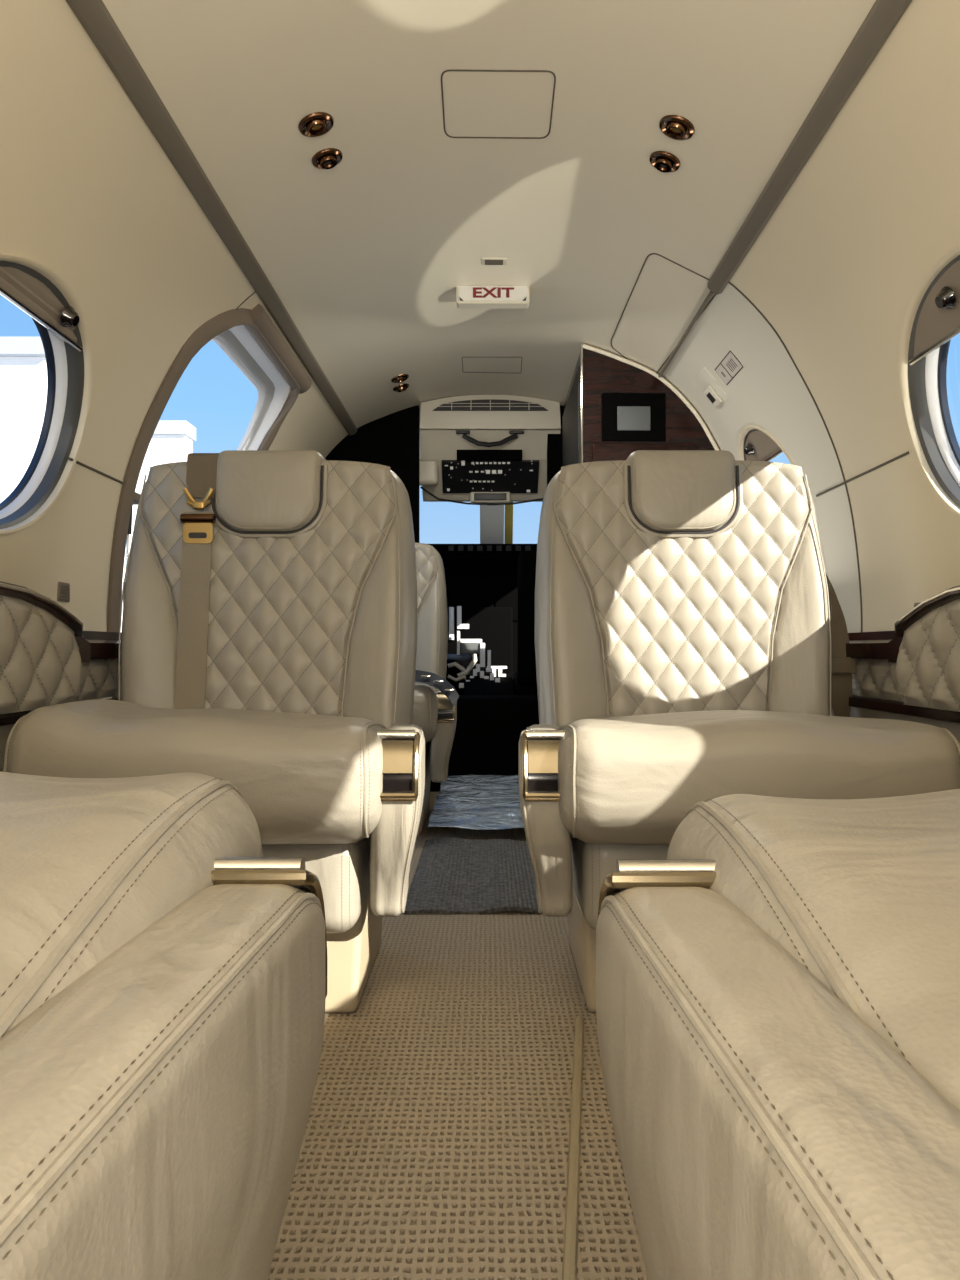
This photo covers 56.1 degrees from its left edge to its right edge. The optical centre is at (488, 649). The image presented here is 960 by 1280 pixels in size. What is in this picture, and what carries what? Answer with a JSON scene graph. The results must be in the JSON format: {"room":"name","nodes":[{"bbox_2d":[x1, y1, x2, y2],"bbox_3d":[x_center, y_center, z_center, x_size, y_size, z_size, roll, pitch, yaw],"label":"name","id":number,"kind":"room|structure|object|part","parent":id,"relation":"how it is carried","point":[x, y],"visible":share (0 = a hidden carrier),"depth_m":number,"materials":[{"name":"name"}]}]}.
{"room":"aircraft cabin","nodes":[
{"label":"aircraft cabin","id":0,"kind":"room"},
{"bbox_2d":[0,0,347,700],"bbox_3d":[-0.678,-0.156,0.900,0.356,1.382,4.800,0,0,0],"label":"wall","id":1,"kind":"structure","parent":0,"point":[89,194],"depth_m":1.53,"materials":[{"name":"plastic"}]},
{"bbox_2d":[0,254,93,533],"bbox_3d":[-0.758,-0.383,1.400,0.178,0.402,0.540,0,0,0],"label":"window","id":2,"kind":"structure","parent":1,"relation":"in","point":[59,318],"depth_m":1.57,"materials":[{"name":"plastic"}]},
{"bbox_3d":[-0.774,-0.383,1.400,0.126,0.367,0.493,0,0,0],"label":"frame","id":3,"kind":"part","parent":2,"relation":"part of","materials":[{"name":"white paint"}]},
{"bbox_2d":[0,266,76,342],"bbox_3d":[-0.702,-0.549,1.400,0.026,0.048,0.336,0,0,0],"label":"shade","id":4,"kind":"object","parent":2,"relation":"attached to","point":[32,289],"depth_m":1.41,"materials":[{"name":"brown plastic"}]},
{"bbox_3d":[-0.713,-0.525,1.400,0.010,0.010,0.336,0,0,0],"label":"shade rail","id":5,"kind":"part","parent":2,"relation":"part of","materials":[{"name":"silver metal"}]},
{"bbox_3d":[-0.691,-0.549,1.485,0.027,0.033,0.036,0,0,0],"label":"shade knob","id":6,"kind":"part","parent":2,"relation":"part of","materials":[{"name":"black"}]},
{"bbox_2d":[57,582,69,601],"bbox_3d":[-0.798,-0.109,1.689,0.008,0.036,0.044,0,0,0],"label":"air vent","id":7,"kind":"object","parent":1,"relation":"in","point":[63,591],"visible":1,"depth_m":1.68,"materials":[{"name":"brown plastic"}]},
{"bbox_2d":[68,292,255,483],"bbox_3d":[-0.693,-0.575,1.862,0.155,0.456,0.436,0,0,38],"label":"trim","id":8,"kind":"structure","parent":1,"relation":"attached to","point":[69,458],"depth_m":1.78,"materials":[{"name":"brown plastic"}]},
{"bbox_2d":[107,304,311,697],"bbox_3d":[-0.685,-0.141,2.281,0.347,1.289,0.788,0,0,0],"label":"door frame","id":9,"kind":"structure","parent":1,"relation":"in","point":[249,338],"depth_m":2.10,"materials":[{"name":"brown plastic"}]},
{"bbox_2d":[123,492,140,598],"bbox_3d":[-0.786,-0.162,1.965,0.042,0.364,0.075,0,0,0],"label":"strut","id":10,"kind":"object","parent":9,"relation":"attached to","point":[136,495],"visible":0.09,"depth_m":1.98,"materials":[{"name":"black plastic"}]},
{"bbox_3d":[-0.797,-0.220,1.985,0.011,0.160,0.006,0,0,0],"label":"strut rod","id":11,"kind":"part","parent":10,"relation":"part of","materials":[{"name":"silver metal"}]},
{"bbox_2d":[66,0,356,434],"bbox_3d":[-0.498,-0.799,0.900,0.031,0.027,4.800,0,0,0],"label":"trim","id":12,"kind":"structure","parent":1,"relation":"attached to","point":[93,15],"depth_m":1.47,"materials":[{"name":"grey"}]},
{"bbox_2d":[325,405,563,542],"bbox_3d":[0.000,-0.194,3.320,1.602,1.429,0.040,0,0,0],"label":"wall","id":13,"kind":"structure","parent":0,"point":[391,440],"depth_m":3.30,"materials":[{"name":"black"}]},
{"bbox_2d":[268,792,647,1279],"bbox_3d":[0.000,0.550,0.900,1.440,0.060,4.800,0,0,0],"label":"floor","id":14,"kind":"structure","parent":0,"point":[435,1146],"depth_m":0.99,"materials":[{"name":"beige carpet"}]},
{"bbox_2d":[0,581,120,771],"bbox_3d":[-0.715,0.213,1.030,0.169,0.612,1.660,0,0,0],"label":"panel","id":15,"kind":"object","parent":14,"relation":"on","point":[47,658],"visible":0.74,"depth_m":1.29,"materials":[{"name":"leather"}]},
{"bbox_3d":[-0.735,0.309,1.030,0.106,0.419,1.660,0,0,0],"label":"panel","id":16,"kind":"part","parent":15,"relation":"part of","materials":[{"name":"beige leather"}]},
{"bbox_3d":[-0.646,0.005,1.030,0.047,0.159,1.661,0,0,-2],"label":"quilted panel","id":17,"kind":"part","parent":15,"relation":"part of","materials":[{"name":"leather"}]},
{"bbox_2d":[0,771,326,1279],"bbox_3d":[-0.370,0.080,0.270,0.570,0.880,0.651,0,0,0],"label":"passenger seat","id":18,"kind":"object","parent":14,"relation":"on","point":[163,977],"visible":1,"depth_m":0.32,"materials":[{"name":"beige leather"}]},
{"bbox_2d":[0,771,262,1033],"bbox_3d":[-0.377,0.157,0.333,0.488,0.191,0.526,0,0,0],"label":"cushion","id":19,"kind":"object","parent":18,"relation":"on","point":[99,877],"depth_m":0.38,"materials":[{"name":"beige leather"}]},
{"bbox_3d":[-0.119,0.151,0.467,0.063,0.085,0.050,0,0,0],"label":"latch frame","id":20,"kind":"part","parent":18,"relation":"part of","materials":[{"name":"gold metal"}]},
{"bbox_2d":[3,450,424,1012],"bbox_3d":[-0.373,0.080,1.419,0.570,0.880,0.651,0,0,0],"label":"passenger seat","id":21,"kind":"object","parent":14,"relation":"on","point":[268,634],"visible":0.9,"depth_m":1.56,"materials":[{"name":"beige leather"}]},
{"bbox_2d":[3,699,386,844],"bbox_3d":[-0.377,0.161,1.357,0.482,0.182,0.526,0,0,0],"label":"cushion","id":22,"kind":"object","parent":21,"relation":"on","point":[308,771],"depth_m":1.11,"materials":[{"name":"beige leather"}]},
{"bbox_3d":[-0.395,-0.084,1.584,0.458,0.517,0.079,0,0,0],"label":"quilted panel","id":23,"kind":"part","parent":21,"relation":"part of","materials":[{"name":"leather"}]},
{"bbox_3d":[-0.395,-0.070,1.636,0.526,0.560,0.219,0,0,0],"label":"backrest","id":24,"kind":"part","parent":21,"relation":"part of","materials":[{"name":"beige leather"}]},
{"bbox_3d":[-0.133,0.237,1.335,0.075,0.251,0.364,0,0,-4],"label":"armrest","id":25,"kind":"part","parent":21,"relation":"part of","materials":[{"name":"beige leather"}]},
{"bbox_3d":[-0.122,0.151,1.173,0.063,0.085,0.050,0,0,0],"label":"latch frame","id":26,"kind":"part","parent":21,"relation":"part of","materials":[{"name":"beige metal"}]},
{"bbox_2d":[412,543,456,834],"bbox_3d":[-0.373,0.080,2.659,0.570,0.880,0.651,0,0,0],"label":"passenger seat","id":27,"kind":"object","parent":14,"relation":"on","point":[433,711],"visible":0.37,"depth_m":2.79,"materials":[{"name":"beige leather"}]},
{"bbox_2d":[412,684,437,742],"bbox_3d":[-0.377,0.161,2.597,0.482,0.182,0.526,0,0,0],"label":"cushion","id":28,"kind":"object","parent":27,"relation":"on","point":[425,708],"depth_m":2.36,"materials":[{"name":"beige leather"}]},
{"bbox_3d":[-0.395,-0.084,2.824,0.458,0.517,0.079,0,0,0],"label":"quilted panel","id":29,"kind":"part","parent":27,"relation":"part of","materials":[{"name":"leather"}]},
{"bbox_3d":[-0.395,-0.070,2.876,0.526,0.560,0.219,0,0,0],"label":"backrest","id":30,"kind":"part","parent":27,"relation":"part of","materials":[{"name":"beige leather"}]},
{"bbox_2d":[415,670,458,706],"bbox_3d":[-0.163,0.100,2.380,0.175,0.098,0.057,0,0,25],"label":"belt","id":31,"kind":"object","parent":27,"relation":"on","point":[429,678],"visible":0.79,"depth_m":2.36,"materials":[{"name":"grey"}]},
{"bbox_3d":[-0.133,0.237,2.575,0.075,0.251,0.364,0,0,-4],"label":"armrest","id":32,"kind":"part","parent":27,"relation":"part of","materials":[{"name":"beige leather"}]},
{"bbox_3d":[-0.122,0.151,2.413,0.063,0.085,0.050,0,0,0],"label":"latch frame","id":33,"kind":"part","parent":27,"relation":"part of","materials":[{"name":"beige metal"}]},
{"bbox_2d":[403,838,538,913],"bbox_3d":[-0.003,0.514,2.095,0.335,0.020,0.650,0,0,0],"label":"floor mat","id":34,"kind":"object","parent":14,"relation":"on","point":[452,875],"visible":0.8,"depth_m":2.01,"materials":[{"name":"grey carpet"}]},
{"bbox_2d":[428,775,523,829],"bbox_3d":[0.043,0.464,2.860,0.415,0.052,0.860,0,0,0],"label":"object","id":35,"kind":"structure","parent":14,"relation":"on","point":[480,802],"depth_m":2.70,"materials":[{"name":"blue carpet"}]},
{"bbox_2d":[562,1016,583,1279],"bbox_3d":[0.089,0.517,0.940,0.012,0.010,0.644,0,0,7],"label":"edging","id":36,"kind":"object","parent":14,"relation":"on","point":[569,1271],"visible":1,"depth_m":0.90,"materials":[{"name":"beige"}]},
{"bbox_2d":[562,344,718,466],"bbox_3d":[0.530,-0.185,2.953,0.532,1.410,0.686,0,0,0],"label":"cabinet","id":37,"kind":"object","parent":14,"relation":"on","point":[615,407],"visible":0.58,"depth_m":2.62,"materials":[{"name":"brown wood"}]},
{"bbox_3d":[0.450,-0.470,2.616,0.300,0.260,0.012,0,0,0],"label":"door","id":38,"kind":"part","parent":37,"relation":"part of","materials":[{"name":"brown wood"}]},
{"bbox_2d":[519,450,959,1012],"bbox_3d":[0.355,0.080,1.419,0.630,0.880,0.649,0,0,0],"label":"passenger seat","id":39,"kind":"object","parent":14,"relation":"on","point":[691,633],"visible":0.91,"depth_m":1.56,"materials":[{"name":"beige leather"}]},
{"bbox_3d":[0.074,0.151,1.173,0.063,0.085,0.050,0,0,0],"label":"latch frame","id":40,"kind":"part","parent":39,"relation":"part of","materials":[{"name":"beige metal"}]},
{"bbox_3d":[0.085,0.237,1.335,0.075,0.251,0.364,0,0,4],"label":"armrest","id":41,"kind":"part","parent":39,"relation":"part of","materials":[{"name":"beige leather"}]},
{"bbox_3d":[0.347,-0.084,1.584,0.458,0.517,0.079,0,0,0],"label":"quilted panel","id":42,"kind":"part","parent":39,"relation":"part of","materials":[{"name":"leather"}]},
{"bbox_3d":[0.347,-0.070,1.636,0.526,0.560,0.219,0,0,0],"label":"backrest","id":43,"kind":"part","parent":39,"relation":"part of","materials":[{"name":"beige leather"}]},
{"bbox_2d":[558,710,959,844],"bbox_3d":[0.347,0.168,1.357,0.518,0.168,0.526,0,0,0],"label":"cushion","id":44,"kind":"object","parent":39,"relation":"on","point":[626,777],"depth_m":1.11,"materials":[{"name":"beige leather"}]},
{"bbox_2d":[596,789,959,1279],"bbox_3d":[0.339,0.080,0.262,0.578,0.880,0.674,0,0,0],"label":"passenger seat","id":45,"kind":"object","parent":14,"relation":"on","point":[778,993],"visible":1,"depth_m":0.30,"materials":[{"name":"beige leather"}]},
{"bbox_3d":[0.089,0.151,0.462,0.063,0.085,0.050,0,0,0],"label":"latch frame","id":46,"kind":"part","parent":45,"relation":"part of","materials":[{"name":"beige metal"}]},
{"bbox_2d":[667,789,959,1110],"bbox_3d":[0.357,0.163,0.328,0.508,0.179,0.526,0,0,0],"label":"cushion","id":47,"kind":"object","parent":45,"relation":"on","point":[845,913],"depth_m":0.35,"materials":[{"name":"beige leather"}]},
{"bbox_2d":[832,585,959,743],"bbox_3d":[0.715,0.213,1.375,0.169,0.612,2.350,0,0,0],"label":"panel","id":48,"kind":"object","parent":14,"relation":"on","point":[916,664],"visible":0.31,"depth_m":1.36,"materials":[{"name":"leather"}]},
{"bbox_3d":[0.735,0.309,1.375,0.106,0.419,2.350,0,0,0],"label":"panel","id":49,"kind":"part","parent":48,"relation":"part of","materials":[{"name":"beige leather"}]},
{"bbox_3d":[0.656,0.005,1.375,0.047,0.159,2.350,0,0,2],"label":"quilted panel","id":50,"kind":"part","parent":48,"relation":"part of","materials":[{"name":"leather"}]},
{"bbox_2d":[453,685,518,694],"bbox_3d":[0.000,0.035,4.710,1.560,0.970,0.080,0,0,0],"label":"wall","id":51,"kind":"structure","parent":0,"point":[460,691],"depth_m":4.67,"materials":[{"name":"black"}]},
{"bbox_2d":[480,502,512,543],"bbox_3d":[0.000,-0.675,4.460,1.440,0.490,0.440,0,0,0],"label":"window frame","id":52,"kind":"structure","parent":51,"relation":"in","point":[492,529],"depth_m":4.50,"materials":[{"name":"white metal"}]},
{"bbox_3d":[0.015,-0.690,4.460,0.120,0.460,0.400,0,0,0],"label":"post","id":53,"kind":"part","parent":52,"relation":"part of","materials":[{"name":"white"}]},
{"bbox_2d":[102,0,875,457],"bbox_3d":[0.000,-0.891,1.375,1.057,0.178,5.750,0,0,0],"label":"ceiling","id":54,"kind":"structure","parent":0,"point":[367,255],"depth_m":1.62,"materials":[{"name":"plastic"}]},
{"bbox_2d":[298,112,333,136],"bbox_3d":[-0.293,-0.887,1.521,0.060,0.025,0.062,0,0,5],"label":"recessed light","id":55,"kind":"object","parent":54,"relation":"in","point":[316,124],"visible":1,"depth_m":1.51,"materials":[{"name":"brown metal"}]},
{"bbox_2d":[311,148,342,168],"bbox_3d":[-0.293,-0.886,1.626,0.057,0.026,0.057,0,0,44],"label":"air nozzle","id":56,"kind":"object","parent":54,"relation":"attached to","point":[326,158],"visible":1,"depth_m":1.61,"materials":[{"name":"brown metal"}]},
{"bbox_2d":[391,374,408,382],"bbox_3d":[-0.291,-0.888,2.943,0.060,0.025,0.062,0,0,5],"label":"recessed light","id":57,"kind":"object","parent":54,"relation":"in","point":[400,378],"visible":1,"depth_m":2.93,"materials":[{"name":"brown metal"}]},
{"bbox_2d":[393,384,408,391],"bbox_3d":[-0.297,-0.885,3.037,0.057,0.026,0.057,0,0,44],"label":"air nozzle","id":58,"kind":"object","parent":54,"relation":"attached to","point":[402,387],"visible":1,"depth_m":3.02,"materials":[{"name":"brown metal"}]},
{"bbox_2d":[419,395,560,504],"bbox_3d":[-0.010,-0.745,3.755,0.560,0.366,0.989,0,0,0],"label":"console","id":59,"kind":"object","parent":54,"relation":"attached to","point":[475,449],"visible":0.96,"depth_m":3.33,"materials":[{"name":"beige plastic"}]},
{"bbox_3d":[-0.095,-0.796,3.290,0.051,0.011,0.012,0,0,0],"label":"handle mount","id":60,"kind":"part","parent":59,"relation":"part of","materials":[{"name":"black plastic"}]},
{"bbox_2d":[432,399,547,410],"bbox_3d":[0.005,-0.889,3.268,0.420,0.040,0.007,0,0,0],"label":"vent","id":61,"kind":"object","parent":59,"relation":"attached to","point":[438,404],"depth_m":3.26,"materials":[{"name":"beige"}]},
{"bbox_3d":[0.003,-0.767,3.288,0.206,0.051,0.017,0,0,0],"label":"handle","id":62,"kind":"part","parent":59,"relation":"part of","materials":[{"name":"black plastic"}]},
{"bbox_2d":[442,450,538,492],"bbox_3d":[0.005,-0.672,3.400,0.364,0.138,0.150,0,0,0],"label":"control panel","id":63,"kind":"object","parent":59,"relation":"attached to","point":[463,471],"depth_m":3.39,"materials":[{"name":"black plastic"}]},
{"bbox_3d":[0.101,-0.796,3.290,0.055,0.011,0.012,0,0,0],"label":"handle mount","id":64,"kind":"part","parent":59,"relation":"part of","materials":[{"name":"black plastic"}]},
{"bbox_2d":[462,357,521,372],"bbox_3d":[0.010,-0.927,2.930,0.196,0.007,0.174,0,0,0],"label":"access panel","id":65,"kind":"object","parent":54,"relation":"attached to","point":[462,357],"visible":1,"depth_m":3.01,"materials":[{"name":"brown"}]},
{"bbox_2d":[456,285,529,307],"bbox_3d":[0.010,-0.909,2.310,0.186,0.050,0.038,0,0,0],"label":"exit sign","id":66,"kind":"object","parent":54,"relation":"attached to","point":[478,296],"visible":1,"depth_m":2.29,"materials":[{"name":"beige plastic"}]},
{"bbox_2d":[481,258,506,264],"bbox_3d":[0.012,-0.929,2.152,0.060,0.006,0.036,1,0,0],"label":"lens","id":67,"kind":"object","parent":54,"relation":"attached to","point":[484,261],"visible":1,"depth_m":2.15,"materials":[{"name":"beige plastic"}]},
{"bbox_2d":[441,70,555,138],"bbox_3d":[0.015,-0.927,1.537,0.190,0.008,0.196,0,0,0],"label":"access panel","id":68,"kind":"object","parent":54,"relation":"attached to","point":[445,70],"visible":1,"depth_m":1.51,"materials":[{"name":"brown"}]},
{"bbox_2d":[610,253,715,372],"bbox_3d":[0.426,-0.834,2.317,0.167,0.079,0.713,0,0,0],"label":"access panel","id":69,"kind":"object","parent":54,"relation":"attached to","point":[651,253],"visible":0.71,"depth_m":2.10,"materials":[{"name":"brown"}]},
{"bbox_2d":[649,151,680,172],"bbox_3d":[0.317,-0.878,1.622,0.056,0.027,0.058,0,0,-6],"label":"air nozzle","id":70,"kind":"object","parent":54,"relation":"attached to","point":[665,161],"visible":1,"depth_m":1.61,"materials":[{"name":"brown metal"}]},
{"bbox_2d":[659,115,694,140],"bbox_3d":[0.317,-0.880,1.516,0.059,0.026,0.062,0,0,5],"label":"recessed light","id":71,"kind":"object","parent":54,"relation":"in","point":[676,127],"visible":1,"depth_m":1.51,"materials":[{"name":"brown metal"}]},
{"bbox_2d":[662,0,959,701],"bbox_3d":[0.678,-0.156,0.900,0.356,1.382,4.800,0,0,0],"label":"wall","id":72,"kind":"structure","parent":0,"point":[836,269],"depth_m":1.66,"materials":[{"name":"plastic"}]},
{"bbox_2d":[658,291,713,377],"bbox_3d":[0.496,-0.796,2.650,0.011,0.011,1.300,0,0,0],"label":"trim","id":73,"kind":"structure","parent":72,"relation":"attached to","point":[710,294],"depth_m":2.24,"materials":[{"name":"brown"}]},
{"bbox_2d":[695,367,728,407],"bbox_3d":[0.600,-0.702,2.416,0.070,0.087,0.100,0,0,0],"label":"switch plate","id":74,"kind":"object","parent":72,"relation":"attached to","point":[713,392],"visible":1,"depth_m":2.41,"materials":[{"name":"beige plastic"}]},
{"bbox_2d":[715,351,742,384],"bbox_3d":[0.600,-0.705,2.252,0.034,0.041,0.152,0,0,0],"label":"placard","id":75,"kind":"object","parent":72,"relation":"attached to","point":[730,366],"visible":1,"depth_m":2.25,"materials":[{"name":"white plastic"}]},
{"bbox_2d":[738,426,793,464],"bbox_3d":[0.758,-0.383,2.370,0.178,0.402,0.412,0,0,0],"label":"window","id":76,"kind":"structure","parent":72,"relation":"in","point":[754,443],"depth_m":2.36,"materials":[{"name":"plastic"}]},
{"bbox_3d":[0.697,-0.538,2.410,0.026,0.033,0.036,0,0,0],"label":"shade knob","id":77,"kind":"part","parent":76,"relation":"part of","materials":[{"name":"black"}]},
{"bbox_2d":[745,431,780,460],"bbox_3d":[0.709,-0.534,2.370,0.040,0.078,0.312,0,0,0],"label":"shade","id":78,"kind":"object","parent":76,"relation":"attached to","point":[759,445],"depth_m":2.35,"materials":[{"name":"brown plastic"}]},
{"bbox_3d":[0.727,-0.495,2.370,0.010,0.010,0.312,0,0,0],"label":"shade rail","id":79,"kind":"part","parent":76,"relation":"part of","materials":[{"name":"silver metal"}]},
{"bbox_2d":[707,0,911,293],"bbox_3d":[0.498,-0.799,0.245,0.031,0.027,3.490,0,0,0],"label":"trim","id":80,"kind":"structure","parent":72,"relation":"attached to","point":[884,15],"depth_m":1.36,"materials":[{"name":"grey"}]},
{"bbox_2d":[728,281,908,631],"bbox_3d":[0.651,-0.417,1.460,0.305,0.774,1.280,0,0,0],"label":"trim","id":81,"kind":"structure","parent":72,"relation":"attached to","point":[729,282],"depth_m":1.93,"materials":[{"name":"brown"}]},
{"bbox_2d":[898,244,959,516],"bbox_3d":[0.758,-0.383,1.335,0.178,0.402,0.566,0,0,0],"label":"window","id":82,"kind":"structure","parent":72,"relation":"in","point":[931,319],"depth_m":1.55,"materials":[{"name":"plastic"}]},
{"bbox_3d":[0.727,-0.495,1.335,0.010,0.010,0.429,0,0,0],"label":"shade rail","id":83,"kind":"part","parent":82,"relation":"part of","materials":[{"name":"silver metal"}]},
{"bbox_2d":[914,260,959,356],"bbox_3d":[0.709,-0.534,1.335,0.040,0.078,0.429,0,0,0],"label":"shade","id":84,"kind":"object","parent":82,"relation":"attached to","point":[937,297],"depth_m":1.41,"materials":[{"name":"brown plastic"}]},
{"bbox_3d":[0.774,-0.383,1.335,0.126,0.367,0.517,0,0,0],"label":"frame","id":85,"kind":"part","parent":82,"relation":"part of","materials":[{"name":"white paint"}]},
{"bbox_3d":[0.697,-0.538,1.375,0.026,0.033,0.036,0,0,0],"label":"shade knob","id":86,"kind":"part","parent":82,"relation":"part of","materials":[{"name":"black"}]},
{"bbox_3d":[0.000,0.550,4.025,1.440,0.060,1.450,0,0,0],"label":"floor","id":87,"kind":"structure","parent":0,"visible":0},
{"bbox_2d":[446,606,513,694],"bbox_3d":[-0.045,0.159,4.025,0.310,0.723,0.610,0,0,0],"label":"pedestal","id":88,"kind":"object","parent":87,"relation":"on","point":[485,632],"visible":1,"depth_m":4.18,"materials":[{"name":"black"}]},
{"bbox_3d":[-0.173,-0.122,4.150,0.023,0.152,0.020,0,0,0],"label":"trim plate","id":89,"kind":"part","parent":88,"relation":"part of","materials":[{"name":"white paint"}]},
{"bbox_3d":[-0.139,-0.032,4.100,0.014,0.109,0.020,0,0,0],"label":"trim plate","id":90,"kind":"part","parent":88,"relation":"part of","materials":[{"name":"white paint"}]},
{"bbox_3d":[-0.137,-0.154,4.150,0.021,0.097,0.020,0,0,0],"label":"trim plate","id":91,"kind":"part","parent":88,"relation":"part of","materials":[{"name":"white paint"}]},
{"bbox_2d":[447,654,476,681],"bbox_3d":[-0.123,0.078,4.120,0.139,0.135,0.027,0,0,0],"label":"yoke","id":92,"kind":"object","parent":88,"relation":"attached to","point":[461,675],"visible":0.9,"depth_m":4.11,"materials":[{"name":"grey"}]},
{"bbox_3d":[-0.119,-0.108,4.120,0.055,0.023,0.020,0,0,0],"label":"trim plate","id":93,"kind":"part","parent":88,"relation":"part of","materials":[{"name":"white paint"}]},
{"bbox_3d":[-0.082,-0.041,4.080,0.100,0.018,0.020,0,0,0],"label":"trim plate","id":94,"kind":"part","parent":88,"relation":"part of","materials":[{"name":"white paint"}]},
{"bbox_3d":[-0.029,0.023,4.060,0.023,0.108,0.020,0,0,0],"label":"trim plate","id":95,"kind":"part","parent":88,"relation":"part of","materials":[{"name":"white paint"}]},
{"bbox_2d":[429,544,536,684],"bbox_3d":[0.000,-0.165,4.412,1.320,0.670,0.415,0,0,0],"label":"panel","id":96,"kind":"object","parent":88,"relation":"attached to","point":[476,575],"visible":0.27,"depth_m":4.33,"materials":[{"name":"black plastic"}]},
{"bbox_3d":[0.000,-0.130,4.380,1.320,0.600,0.080,0,0,0],"label":"panel","id":97,"kind":"part","parent":96,"relation":"part of","materials":[{"name":"black plastic"}]},
{"bbox_3d":[0.001,0.043,4.040,0.016,0.085,0.020,0,0,0],"label":"lever","id":98,"kind":"part","parent":88,"relation":"part of","materials":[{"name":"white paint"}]},
{"bbox_3d":[0.037,0.080,4.120,0.092,0.014,0.015,0,0,0],"label":"lever","id":99,"kind":"part","parent":88,"relation":"part of","materials":[{"name":"white paint"}]},
{"bbox_3d":[0.050,0.105,4.104,0.018,0.046,0.015,0,0,0],"label":"lever","id":100,"kind":"part","parent":88,"relation":"part of","materials":[{"name":"white paint"}]},
{"bbox_3d":[0.335,-0.010,3.803,0.440,1.060,0.535,0,0,0],"label":"seat","id":101,"kind":"object","parent":87,"relation":"on","visible":0},
{"bbox_2d":[515,671,537,694],"bbox_3d":[0.335,0.140,3.860,0.440,0.120,0.420,0,0,0],"label":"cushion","id":102,"kind":"object","parent":101,"relation":"on","point":[521,688],"depth_m":3.65,"materials":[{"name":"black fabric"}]},
{"label":"outside","id":103,"kind":"structure","parent":0,"visible":0},
{"bbox_3d":[0.000,1.895,25.000,120.000,0.150,130.000,0,0,0],"label":"ground","id":104,"kind":"structure","parent":103,"visible":0},
{"bbox_2d":[0,337,195,629],"bbox_3d":[-10.250,-1.630,14.750,11.700,6.900,11.700,0,0,0],"label":"hangar","id":105,"kind":"structure","parent":104,"relation":"on","point":[23,367],"depth_m":9.00,"materials":[{"name":"white"}]}
]}

